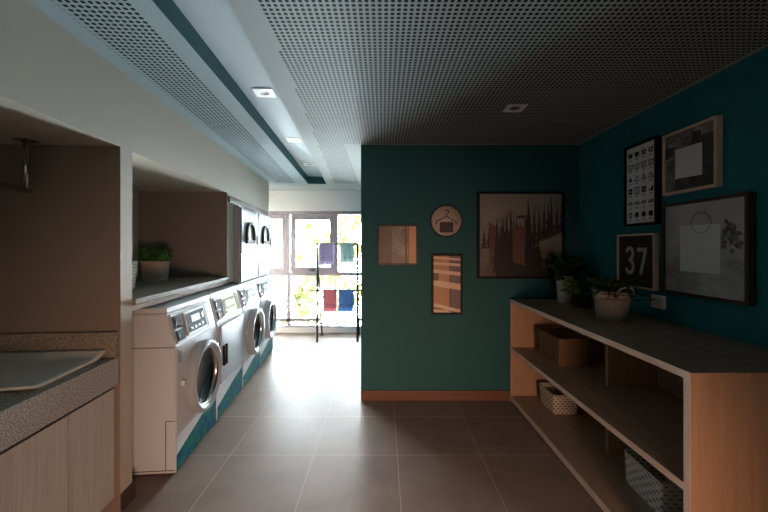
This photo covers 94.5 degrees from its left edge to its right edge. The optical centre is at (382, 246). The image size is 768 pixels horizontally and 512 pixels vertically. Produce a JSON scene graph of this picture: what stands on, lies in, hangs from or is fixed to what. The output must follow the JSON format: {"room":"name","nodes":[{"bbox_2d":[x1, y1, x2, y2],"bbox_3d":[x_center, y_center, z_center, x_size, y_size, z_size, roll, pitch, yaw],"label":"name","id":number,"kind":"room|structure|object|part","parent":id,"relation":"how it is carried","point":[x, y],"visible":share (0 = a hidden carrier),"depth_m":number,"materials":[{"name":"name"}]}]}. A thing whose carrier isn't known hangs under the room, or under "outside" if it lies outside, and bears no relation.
{"room":"laundry","nodes":[
{"label":"laundry","id":0,"kind":"room"},
{"bbox_2d":[0,0,268,511],"bbox_3d":[-1.940,0.130,1.121,0.995,2.800,8.950,0,0,-5],"label":"wall","id":1,"kind":"structure","parent":0,"point":[116,172],"depth_m":2.04,"materials":[{"name":"beige paint"}]},
{"bbox_2d":[0,137,40,192],"bbox_3d":[-1.850,-0.437,0.972,0.080,0.286,1.980,0,0,-5],"label":"hanging rail","id":2,"kind":"object","parent":1,"relation":"attached to","point":[26,142],"visible":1,"depth_m":1.91,"materials":[{"name":"silver metal"}]},
{"bbox_3d":[-1.850,-0.308,0.972,0.029,0.029,1.932,0,0,-5],"label":"rod","id":3,"kind":"part","parent":2,"relation":"part of","materials":[{"name":"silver metal"}]},
{"bbox_3d":[-1.928,-0.577,1.919,0.080,0.006,0.080,0,0,-5],"label":"ceiling plate","id":4,"kind":"part","parent":2,"relation":"part of","materials":[{"name":"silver metal"}]},
{"bbox_3d":[-1.928,-0.441,1.919,0.031,0.266,0.031,0,0,-5],"label":"hanger post","id":5,"kind":"part","parent":2,"relation":"part of","materials":[{"name":"silver metal"}]},
{"bbox_2d":[0,332,117,357],"bbox_3d":[-1.962,0.557,1.993,0.885,0.145,0.022,0,0,-5],"label":"backsplash","id":6,"kind":"structure","parent":1,"relation":"attached to","point":[11,342],"depth_m":1.99,"materials":[{"name":"brown stone"}]},
{"bbox_2d":[120,481,135,511],"bbox_3d":[-1.666,1.480,2.100,0.312,0.100,0.122,0,0,-5],"label":"baseboard","id":7,"kind":"structure","parent":1,"relation":"attached to","point":[129,493],"depth_m":2.10,"materials":[{"name":"wood"}]},
{"bbox_2d":[132,277,228,304],"bbox_3d":[-2.026,0.335,2.931,0.910,0.036,1.613,0,0,-5],"label":"stone ledge","id":8,"kind":"object","parent":1,"relation":"attached to","point":[143,292],"visible":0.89,"depth_m":2.87,"materials":[{"name":"grey stone"}]},
{"bbox_2d":[132,261,137,288],"bbox_3d":[-1.958,0.212,2.649,0.214,0.210,0.214,0,0,-5],"label":"woven basket","id":9,"kind":"object","parent":8,"relation":"on","point":[134,263],"visible":0.2,"depth_m":2.66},
{"bbox_2d":[136,246,173,281],"bbox_3d":[-2.126,0.154,3.335,0.279,0.326,0.275,0,0,-5],"label":"potted plant","id":10,"kind":"object","parent":8,"relation":"on","point":[155,263],"visible":1,"depth_m":3.26,"materials":[{"name":"green plant"}]},
{"bbox_2d":[228,196,267,215],"bbox_3d":[-1.718,-0.510,4.645,0.022,0.070,1.700,0,0,-5],"label":"trim","id":11,"kind":"structure","parent":1,"relation":"attached to","point":[234,201],"depth_m":4.34,"materials":[{"name":"white metal"}]},
{"bbox_2d":[139,260,169,281],"bbox_3d":[-2.139,0.222,3.337,0.248,0.190,0.248,0,0,-5],"label":"plant pot","id":12,"kind":"object","parent":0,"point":[151,270],"depth_m":3.25,"materials":[{"name":"grey wicker"}]},
{"bbox_2d":[269,190,360,332],"bbox_3d":[-1.510,0.130,6.480,2.580,2.800,0.280,0,0,0],"label":"wall","id":13,"kind":"structure","parent":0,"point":[279,200],"depth_m":6.40,"materials":[{"name":"white paint"}]},
{"bbox_2d":[269,211,360,326],"bbox_3d":[-1.510,0.396,6.425,2.580,2.092,0.130,0,0,0],"label":"window","id":14,"kind":"structure","parent":13,"relation":"attached to","point":[288,218],"depth_m":6.41,"materials":[{"name":"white metal"}]},
{"bbox_3d":[-2.255,-0.062,6.438,0.990,1.040,0.065,0,0,0],"label":"sash","id":15,"kind":"part","parent":14,"relation":"part of","materials":[{"name":"clear glass"}]},
{"bbox_3d":[-1.269,-0.062,6.438,0.793,1.040,0.065,0,0,0],"label":"sash","id":16,"kind":"part","parent":14,"relation":"part of","materials":[{"name":"clear glass"}]},
{"bbox_2d":[123,333,603,511],"bbox_3d":[-0.650,1.590,1.550,5.900,0.120,9.900,0,0,0],"label":"floor","id":17,"kind":"structure","parent":0,"point":[299,435],"depth_m":2.63,"materials":[{"name":"tile"}]},
{"bbox_2d":[0,387,113,511],"bbox_3d":[-1.844,1.159,0.632,0.838,0.742,2.750,0,0,-5],"label":"base cabinet","id":18,"kind":"object","parent":17,"relation":"on","point":[66,465],"visible":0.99,"depth_m":1.69,"materials":[{"name":"wood"}]},
{"bbox_3d":[-1.495,1.121,1.476,0.005,0.627,0.461,0,0,-5],"label":"door","id":19,"kind":"part","parent":18,"relation":"part of","materials":[{"name":"beige wood"}]},
{"bbox_2d":[0,332,118,451],"bbox_3d":[-1.848,0.635,0.632,0.890,0.300,2.752,0,0,-5],"label":"countertop","id":20,"kind":"structure","parent":18,"relation":"on","point":[24,412],"depth_m":1.75,"materials":[{"name":"grey stone"}]},
{"bbox_2d":[0,349,105,390],"bbox_3d":[-1.903,0.602,1.712,0.725,0.050,0.522,0,0,-5],"label":"sink basin","id":21,"kind":"object","parent":20,"relation":"on","point":[18,370],"visible":1,"depth_m":1.83,"materials":[{"name":"stainless steel"}]},
{"bbox_3d":[-1.527,1.121,1.873,0.005,0.627,0.322,0,0,-5],"label":"door","id":22,"kind":"part","parent":18,"relation":"part of","materials":[{"name":"brown wood"}]},
{"bbox_2d":[132,294,221,474],"bbox_3d":[-1.710,0.970,2.710,0.747,1.120,0.710,0,0,-5],"label":"washing machine","id":23,"kind":"object","parent":17,"relation":"on","point":[177,356],"visible":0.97,"depth_m":2.38,"materials":[{"name":"white metal"}]},
{"bbox_3d":[-1.778,0.428,2.704,0.610,0.037,0.709,0,0,-5],"label":"lid","id":24,"kind":"part","parent":23,"relation":"part of","materials":[{"name":"white ceramic"}]},
{"bbox_3d":[-1.422,1.393,2.734,0.005,0.242,0.689,0,0,-5],"label":"kick panel","id":25,"kind":"part","parent":23,"relation":"part of","materials":[{"name":"teal metal"}]},
{"bbox_3d":[-1.449,0.562,2.736,0.054,0.200,0.655,0,0,-5],"label":"control panel","id":26,"kind":"part","parent":23,"relation":"part of","materials":[{"name":"grey ceramic"}]},
{"bbox_3d":[-1.422,0.972,2.734,0.005,0.584,0.689,0,0,-5],"label":"panel","id":27,"kind":"part","parent":23,"relation":"part of","materials":[{"name":"white metal"}]},
{"bbox_3d":[-1.379,0.990,2.747,0.082,0.536,0.536,0,0,-5],"label":"door","id":28,"kind":"part","parent":23,"relation":"part of","materials":[{"name":"grey ceramic"}]},
{"bbox_3d":[-1.402,0.990,2.745,0.035,0.398,0.398,0,0,-5],"label":"door glass","id":29,"kind":"part","parent":23,"relation":"part of","materials":[{"name":"glass"}]},
{"bbox_3d":[-1.465,0.560,2.989,0.046,0.175,0.110,0,0,-5],"label":"drawer","id":30,"kind":"part","parent":23,"relation":"part of","materials":[{"name":"white plastic"}]},
{"bbox_2d":[190,285,243,420],"bbox_3d":[-1.786,0.970,3.428,0.712,1.120,0.710,0,0,-5],"label":"washing machine","id":31,"kind":"object","parent":17,"relation":"on","point":[228,316],"visible":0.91,"depth_m":3.38,"materials":[{"name":"white metal"}]},
{"bbox_3d":[-1.837,0.428,3.424,0.610,0.037,0.709,0,0,-5],"label":"lid","id":32,"kind":"part","parent":31,"relation":"part of","materials":[{"name":"white ceramic"}]},
{"bbox_3d":[-1.420,0.970,3.178,0.022,0.180,0.026,0,0,-5],"label":"handle","id":33,"kind":"part","parent":31,"relation":"part of","materials":[{"name":"black plastic"}]},
{"bbox_3d":[-1.424,0.970,3.233,0.022,0.180,0.026,0,0,-5],"label":"handle","id":34,"kind":"part","parent":31,"relation":"part of","materials":[{"name":"black plastic"}]},
{"bbox_3d":[-1.508,0.562,3.456,0.054,0.200,0.655,0,0,-5],"label":"control panel","id":35,"kind":"part","parent":31,"relation":"part of","materials":[{"name":"white plastic"}]},
{"bbox_3d":[-1.481,1.393,3.453,0.005,0.242,0.689,0,0,-5],"label":"kick panel","id":36,"kind":"part","parent":31,"relation":"part of","materials":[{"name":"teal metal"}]},
{"bbox_3d":[-1.482,0.972,3.453,0.004,0.584,0.689,0,0,-5],"label":"panel","id":37,"kind":"part","parent":31,"relation":"part of","materials":[{"name":"white metal"}]},
{"bbox_3d":[-1.467,0.960,3.462,0.026,0.510,0.650,0,0,-5],"label":"door","id":38,"kind":"part","parent":31,"relation":"part of","materials":[{"name":"white metal"}]},
{"bbox_3d":[-1.524,0.560,3.708,0.046,0.175,0.110,0,0,-5],"label":"drawer","id":39,"kind":"part","parent":31,"relation":"part of","materials":[{"name":"white plastic"}]},
{"bbox_2d":[224,279,264,387],"bbox_3d":[-1.828,0.970,4.149,0.747,1.120,0.710,0,0,-5],"label":"washing machine","id":40,"kind":"object","parent":17,"relation":"on","point":[254,321],"visible":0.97,"depth_m":4.06,"materials":[{"name":"white metal"}]},
{"bbox_3d":[-1.896,0.428,4.144,0.610,0.037,0.709,0,0,-5],"label":"lid","id":41,"kind":"part","parent":40,"relation":"part of","materials":[{"name":"white ceramic"}]},
{"bbox_2d":[228,206,258,282],"bbox_3d":[-1.871,-0.028,4.343,0.548,0.872,0.733,0,0,-5],"label":"dryer","id":42,"kind":"object","parent":40,"relation":"on","point":[246,237],"visible":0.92,"depth_m":4.15,"materials":[{"name":"white metal"}]},
{"bbox_3d":[-1.638,0.239,4.362,0.016,0.307,0.709,0,0,-5],"label":"panel","id":43,"kind":"part","parent":42,"relation":"part of","materials":[{"name":"white metal"}]},
{"bbox_3d":[-1.635,-0.188,4.363,0.022,0.522,0.709,0,0,-5],"label":"door","id":44,"kind":"part","parent":42,"relation":"part of","materials":[{"name":"white metal"}]},
{"bbox_3d":[-1.540,1.393,4.173,0.005,0.242,0.689,0,0,-5],"label":"kick panel","id":45,"kind":"part","parent":40,"relation":"part of","materials":[{"name":"metal"}]},
{"bbox_3d":[-1.567,0.562,4.176,0.054,0.200,0.655,0,0,-5],"label":"control panel","id":46,"kind":"part","parent":40,"relation":"part of","materials":[{"name":"white plastic"}]},
{"bbox_3d":[-1.540,0.972,4.173,0.005,0.584,0.689,0,0,-5],"label":"panel","id":47,"kind":"part","parent":40,"relation":"part of","materials":[{"name":"white metal"}]},
{"bbox_3d":[-1.497,0.990,4.186,0.082,0.536,0.536,0,0,-5],"label":"door","id":48,"kind":"part","parent":40,"relation":"part of","materials":[{"name":"grey ceramic"}]},
{"bbox_3d":[-1.582,0.560,4.428,0.046,0.175,0.110,0,0,-5],"label":"drawer","id":49,"kind":"part","parent":40,"relation":"part of","materials":[{"name":"white plastic"}]},
{"bbox_3d":[-1.520,0.990,4.184,0.035,0.398,0.398,0,0,-5],"label":"door glass","id":50,"kind":"part","parent":40,"relation":"part of","materials":[{"name":"glass"}]},
{"bbox_2d":[254,275,276,364],"bbox_3d":[-1.887,0.970,4.868,0.747,1.120,0.710,0,0,-5],"label":"washing machine","id":51,"kind":"object","parent":17,"relation":"on","point":[268,305],"visible":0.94,"depth_m":4.81,"materials":[{"name":"white metal"}]},
{"bbox_3d":[-1.955,0.428,4.863,0.610,0.037,0.709,0,0,-5],"label":"lid","id":52,"kind":"part","parent":51,"relation":"part of","materials":[{"name":"white ceramic"}]},
{"bbox_3d":[-1.626,0.562,4.895,0.054,0.200,0.655,0,0,-5],"label":"control panel","id":53,"kind":"part","parent":51,"relation":"part of","materials":[{"name":"white plastic"}]},
{"bbox_2d":[257,212,271,276],"bbox_3d":[-1.931,-0.028,5.079,0.548,0.872,0.733,0,0,-5],"label":"dryer","id":54,"kind":"object","parent":51,"relation":"on","point":[264,222],"visible":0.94,"depth_m":5.03,"materials":[{"name":"white metal"}]},
{"bbox_3d":[-1.698,0.239,5.098,0.016,0.307,0.709,0,0,-5],"label":"panel","id":55,"kind":"part","parent":54,"relation":"part of","materials":[{"name":"white metal"}]},
{"bbox_3d":[-1.695,-0.188,5.098,0.022,0.522,0.709,0,0,-5],"label":"door","id":56,"kind":"part","parent":54,"relation":"part of","materials":[{"name":"white metal"}]},
{"bbox_3d":[-1.599,1.393,4.892,0.005,0.242,0.689,0,0,-5],"label":"kick panel","id":57,"kind":"part","parent":51,"relation":"part of","materials":[{"name":"teal metal"}]},
{"bbox_3d":[-1.599,0.972,4.892,0.005,0.584,0.689,0,0,-5],"label":"panel","id":58,"kind":"part","parent":51,"relation":"part of","materials":[{"name":"white ceramic"}]},
{"bbox_3d":[-1.556,0.990,4.905,0.082,0.536,0.536,0,0,-5],"label":"door","id":59,"kind":"part","parent":51,"relation":"part of","materials":[{"name":"grey ceramic"}]},
{"bbox_3d":[-1.579,0.990,4.904,0.035,0.398,0.398,0,0,-5],"label":"door glass","id":60,"kind":"part","parent":51,"relation":"part of","materials":[{"name":"glass"}]},
{"bbox_2d":[310,243,360,341],"bbox_3d":[-0.736,0.732,5.943,0.868,1.604,0.480,0,0,0],"label":"drying rack","id":61,"kind":"object","parent":17,"relation":"on","point":[356,320],"visible":0.92,"depth_m":5.72,"materials":[{"name":"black metal"}]},
{"bbox_3d":[-1.062,0.730,5.720,0.031,1.600,0.031,0,0,-22],"label":"post","id":62,"kind":"part","parent":61,"relation":"part of","materials":[{"name":"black metal"}]},
{"bbox_3d":[-1.057,0.880,5.955,0.028,1.309,0.457,0,0,0],"label":"leg","id":63,"kind":"part","parent":61,"relation":"part of","materials":[{"name":"black metal"}]},
{"bbox_2d":[318,243,333,264],"bbox_3d":[-0.912,0.109,5.719,0.245,0.362,0.081,0,0,0],"label":"hanging towel","id":64,"kind":"object","parent":61,"relation":"hanging from","point":[326,250],"visible":1,"depth_m":5.69,"materials":[{"name":"purple fabric"}]},
{"bbox_2d":[323,289,336,311],"bbox_3d":[-0.859,0.860,5.719,0.216,0.361,0.078,0,0,0],"label":"hanging towel","id":65,"kind":"object","parent":61,"relation":"hanging from","point":[329,295],"visible":1,"depth_m":5.69,"materials":[{"name":"red fabric"}]},
{"bbox_3d":[-0.736,1.230,5.720,0.652,0.022,0.022,0,0,0],"label":"rail","id":66,"kind":"part","parent":61,"relation":"part of","materials":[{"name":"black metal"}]},
{"bbox_3d":[-0.736,1.230,6.065,0.652,0.022,0.022,0,0,0],"label":"rail","id":67,"kind":"part","parent":61,"relation":"part of","materials":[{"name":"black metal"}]},
{"bbox_2d":[338,289,353,311],"bbox_3d":[-0.591,0.860,5.719,0.248,0.361,0.078,0,0,0],"label":"hanging towel","id":68,"kind":"object","parent":61,"relation":"hanging from","point":[345,296],"visible":1,"depth_m":5.69,"materials":[{"name":"blue fabric"}]},
{"bbox_2d":[340,243,353,262],"bbox_3d":[-0.580,0.094,5.719,0.226,0.332,0.081,0,0,0],"label":"hanging towel","id":69,"kind":"object","parent":61,"relation":"hanging from","point":[346,249],"visible":1,"depth_m":5.69,"materials":[{"name":"teal fabric"}]},
{"bbox_3d":[-0.410,0.730,5.720,0.031,1.600,0.031,0,0,-22],"label":"post","id":70,"kind":"part","parent":61,"relation":"part of","materials":[{"name":"black metal"}]},
{"bbox_2d":[510,299,767,511],"bbox_3d":[1.607,1.023,2.491,0.695,1.014,2.074,0,0,0],"label":"shelving unit","id":71,"kind":"object","parent":17,"relation":"on","point":[692,403],"visible":0.86,"depth_m":2.03,"materials":[{"name":"oak laminate"},{"name":"dark grey laminate"}]},
{"bbox_3d":[1.609,1.039,3.512,0.693,0.982,0.032,0,0,0],"label":"panel","id":72,"kind":"part","parent":71,"relation":"part of","materials":[{"name":"brown wood"}]},
{"bbox_2d":[539,383,577,413],"bbox_3d":[1.595,1.377,3.235,0.230,0.172,0.296,0,0,0],"label":"storage basket","id":73,"kind":"object","parent":71,"relation":"on","point":[556,401],"visible":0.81,"depth_m":3.10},
{"bbox_2d":[538,327,590,365],"bbox_3d":[1.585,0.870,3.130,0.281,0.236,0.463,0,0,0],"label":"wicker basket","id":74,"kind":"object","parent":71,"relation":"on","point":[563,346],"visible":1,"depth_m":2.95,"materials":[{"name":"brown wicker"}]},
{"bbox_3d":[1.585,0.777,2.911,0.132,0.050,0.024,0,0,0],"label":"handle","id":75,"kind":"part","parent":74,"relation":"part of","materials":[{"name":"brown wicker"}]},
{"bbox_2d":[546,253,587,302],"bbox_3d":[1.698,0.285,3.292,0.346,0.462,0.350,0,0,-28],"label":"potted plant","id":76,"kind":"object","parent":71,"relation":"on","point":[574,265],"visible":0.99,"depth_m":3.25,"materials":[{"name":"green plant"}]},
{"bbox_3d":[1.690,0.391,3.300,0.160,0.250,0.160,0,0,0],"label":"pot","id":77,"kind":"part","parent":76,"relation":"part of","materials":[{"name":"white ceramic"}]},
{"bbox_2d":[560,276,594,308],"bbox_3d":[1.697,0.381,3.036,0.290,0.270,0.327,0,0,-34],"label":"potted plant","id":78,"kind":"object","parent":71,"relation":"on","point":[583,301],"visible":0.83,"depth_m":3.00,"materials":[{"name":"green plant"}]},
{"bbox_3d":[1.700,0.470,3.030,0.148,0.092,0.148,0,0,0],"label":"pot","id":79,"kind":"part","parent":78,"relation":"part of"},
{"bbox_3d":[1.599,1.486,2.492,0.673,0.047,2.008,0,0,0],"label":"shelf","id":80,"kind":"part","parent":71,"relation":"part of","materials":[{"name":"brown wood"}]},
{"bbox_3d":[1.599,1.004,2.492,0.673,0.032,2.008,0,0,0],"label":"shelf","id":81,"kind":"part","parent":71,"relation":"part of","materials":[{"name":"brown wood"}]},
{"bbox_2d":[579,273,657,320],"bbox_3d":[1.633,0.354,2.530,0.420,0.324,0.494,0,0,0],"label":"potted plant","id":82,"kind":"object","parent":71,"relation":"on","point":[611,302],"visible":1,"depth_m":2.47,"materials":[{"name":"green leaf"},{"name":"pink beige ceramic"},{"name":"soil"}]},
{"bbox_3d":[1.945,1.029,2.492,0.020,0.962,2.008,0,0,0],"label":"panel","id":83,"kind":"part","parent":71,"relation":"part of","materials":[{"name":"brown wood"}]},
{"bbox_2d":[624,449,683,511],"bbox_3d":[1.640,1.367,2.065,0.277,0.192,0.337,0,0,3],"label":"storage basket","id":84,"kind":"object","parent":71,"relation":"on","point":[662,494],"visible":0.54,"depth_m":2.02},
{"bbox_3d":[1.609,1.039,1.472,0.693,0.982,0.032,0,0,0],"label":"panel","id":85,"kind":"part","parent":71,"relation":"part of","materials":[{"name":"brown wood"}]},
{"bbox_2d":[28,0,767,189],"bbox_3d":[-0.650,-1.145,1.575,5.900,0.250,9.950,0,0,0],"label":"ceiling","id":86,"kind":"structure","parent":0,"point":[343,76],"depth_m":2.00,"materials":[{"name":"paint"}]},
{"bbox_2d":[252,88,275,97],"bbox_3d":[-0.870,-1.129,2.600,0.140,0.006,0.140,0,0,-5],"label":"recessed light","id":87,"kind":"object","parent":86,"relation":"in","point":[259,92],"visible":1,"depth_m":2.60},
{"bbox_2d":[286,138,301,142],"bbox_3d":[-0.940,-1.129,3.750,0.140,0.006,0.140,0,0,-5],"label":"recessed light","id":88,"kind":"object","parent":86,"relation":"in","point":[288,139],"visible":1,"depth_m":3.75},
{"bbox_2d":[303,163,314,165],"bbox_3d":[-1.010,-1.129,4.850,0.140,0.006,0.140,0,0,-5],"label":"recessed light","id":89,"kind":"object","parent":86,"relation":"in","point":[305,164],"visible":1,"depth_m":4.85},
{"bbox_2d":[502,104,527,111],"bbox_3d":[0.965,-1.017,2.600,0.140,0.006,0.140,0,0,0],"label":"recessed light","id":90,"kind":"object","parent":86,"relation":"in","point":[510,107],"visible":1,"depth_m":2.59,"materials":[{"name":"grey metal"}]},
{"bbox_2d":[361,145,578,389],"bbox_3d":[0.940,0.130,5.025,2.320,2.800,2.950,0,0,0],"label":"wall partition","id":91,"kind":"structure","parent":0,"point":[404,346],"depth_m":3.55,"materials":[{"name":"green paint"}]},
{"bbox_2d":[378,225,417,264],"bbox_3d":[0.147,-0.021,3.537,0.395,0.398,0.024,0,0,0],"label":"framed picture","id":92,"kind":"object","parent":91,"relation":"attached to","point":[397,244],"visible":1,"depth_m":3.54},
{"bbox_2d":[361,390,509,400],"bbox_3d":[0.870,1.481,3.541,2.180,0.098,0.018,0,0,0],"label":"baseboard","id":93,"kind":"structure","parent":91,"relation":"attached to","point":[366,395],"depth_m":3.53,"materials":[{"name":"brown wood"}]},
{"bbox_2d":[430,205,461,236],"bbox_3d":[0.632,-0.260,3.541,0.320,0.320,0.016,0,0,0],"label":"round sign","id":94,"kind":"object","parent":91,"relation":"attached to","point":[446,220],"visible":1,"depth_m":3.54,"materials":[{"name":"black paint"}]},
{"bbox_2d":[431,254,462,314],"bbox_3d":[0.637,0.370,3.535,0.305,0.600,0.030,0,0,0],"label":"framed picture","id":95,"kind":"object","parent":91,"relation":"attached to","point":[446,269],"visible":1,"depth_m":3.54,"materials":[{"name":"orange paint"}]},
{"bbox_2d":[477,191,564,278],"bbox_3d":[1.370,-0.117,3.532,0.865,0.865,0.034,0,0,0],"label":"framed picture","id":96,"kind":"object","parent":91,"relation":"attached to","point":[518,232],"visible":0.93,"depth_m":3.53,"materials":[{"name":"black paint"}]},
{"bbox_2d":[579,47,767,348],"bbox_3d":[2.030,0.130,0.175,0.140,2.800,6.750,0,0,0],"label":"wall","id":97,"kind":"structure","parent":0,"point":[738,92],"depth_m":2.20,"materials":[{"name":"teal paint"}]},
{"bbox_2d":[617,233,659,290],"bbox_3d":[1.940,0.106,2.715,0.040,0.412,0.400,0,0,0],"label":"print","id":98,"kind":"object","parent":97,"relation":"attached to","point":[638,255],"visible":0.83,"depth_m":2.66,"materials":[{"name":"black paper"}]},
{"bbox_2d":[624,135,661,226],"bbox_3d":[1.940,-0.472,2.663,0.040,0.625,0.335,0,0,0],"label":"poster","id":99,"kind":"object","parent":97,"relation":"attached to","point":[643,159],"visible":1,"depth_m":2.63,"materials":[{"name":"white paper"}]},
{"bbox_2d":[627,140,653,223],"bbox_3d":[1.943,-0.472,2.663,0.029,0.585,0.296,0,0,0],"label":"print","id":100,"kind":"object","parent":99,"relation":"attached to","point":[640,156],"depth_m":2.66,"materials":[{"name":"white paper"}]},
{"bbox_2d":[651,294,665,309],"bbox_3d":[1.953,0.388,2.520,0.014,0.094,0.126,0,0,0],"label":"light switch","id":101,"kind":"object","parent":97,"relation":"attached to","point":[660,303],"visible":0.99,"depth_m":2.51,"materials":[{"name":"white plastic"}]},
{"bbox_2d":[662,115,722,195],"bbox_3d":[1.940,-0.555,2.244,0.040,0.411,0.397,0,0,0],"label":"framed picture","id":102,"kind":"object","parent":97,"relation":"attached to","point":[692,155],"visible":1,"depth_m":2.20,"materials":[{"name":"brown wood"}]},
{"bbox_2d":[662,192,755,305],"bbox_3d":[1.937,0.010,2.151,0.044,0.600,0.578,0,0,0],"label":"framed picture","id":103,"kind":"object","parent":97,"relation":"attached to","point":[709,244],"visible":1,"depth_m":2.08},
{"label":"outside","id":104,"kind":"structure","parent":0,"visible":0},
{"bbox_3d":[-2.000,4.930,11.310,24.000,0.200,9.380,0,0,0],"label":"ground","id":105,"kind":"structure","parent":104,"visible":0},
{"bbox_2d":[269,220,324,322],"bbox_3d":[-3.089,1.317,11.457,2.653,7.032,2.614,0,0,0],"label":"tree","id":106,"kind":"object","parent":105,"relation":"on","point":[311,236],"visible":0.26,"depth_m":11.26,"materials":[{"name":"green plant"}]},
{"bbox_2d":[273,261,332,323],"bbox_3d":[-1.944,2.578,8.483,1.382,4.512,1.466,0,0,26],"label":"tree","id":107,"kind":"object","parent":105,"relation":"on","point":[299,309],"visible":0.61,"depth_m":8.45,"materials":[{"name":"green plant"}]},
{"bbox_2d":[296,215,360,317],"bbox_3d":[-1.260,1.535,10.255,2.264,6.596,2.466,0,0,0],"label":"tree","id":108,"kind":"object","parent":105,"relation":"on","point":[343,239],"visible":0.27,"depth_m":9.97,"materials":[{"name":"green plant"}]}
]}

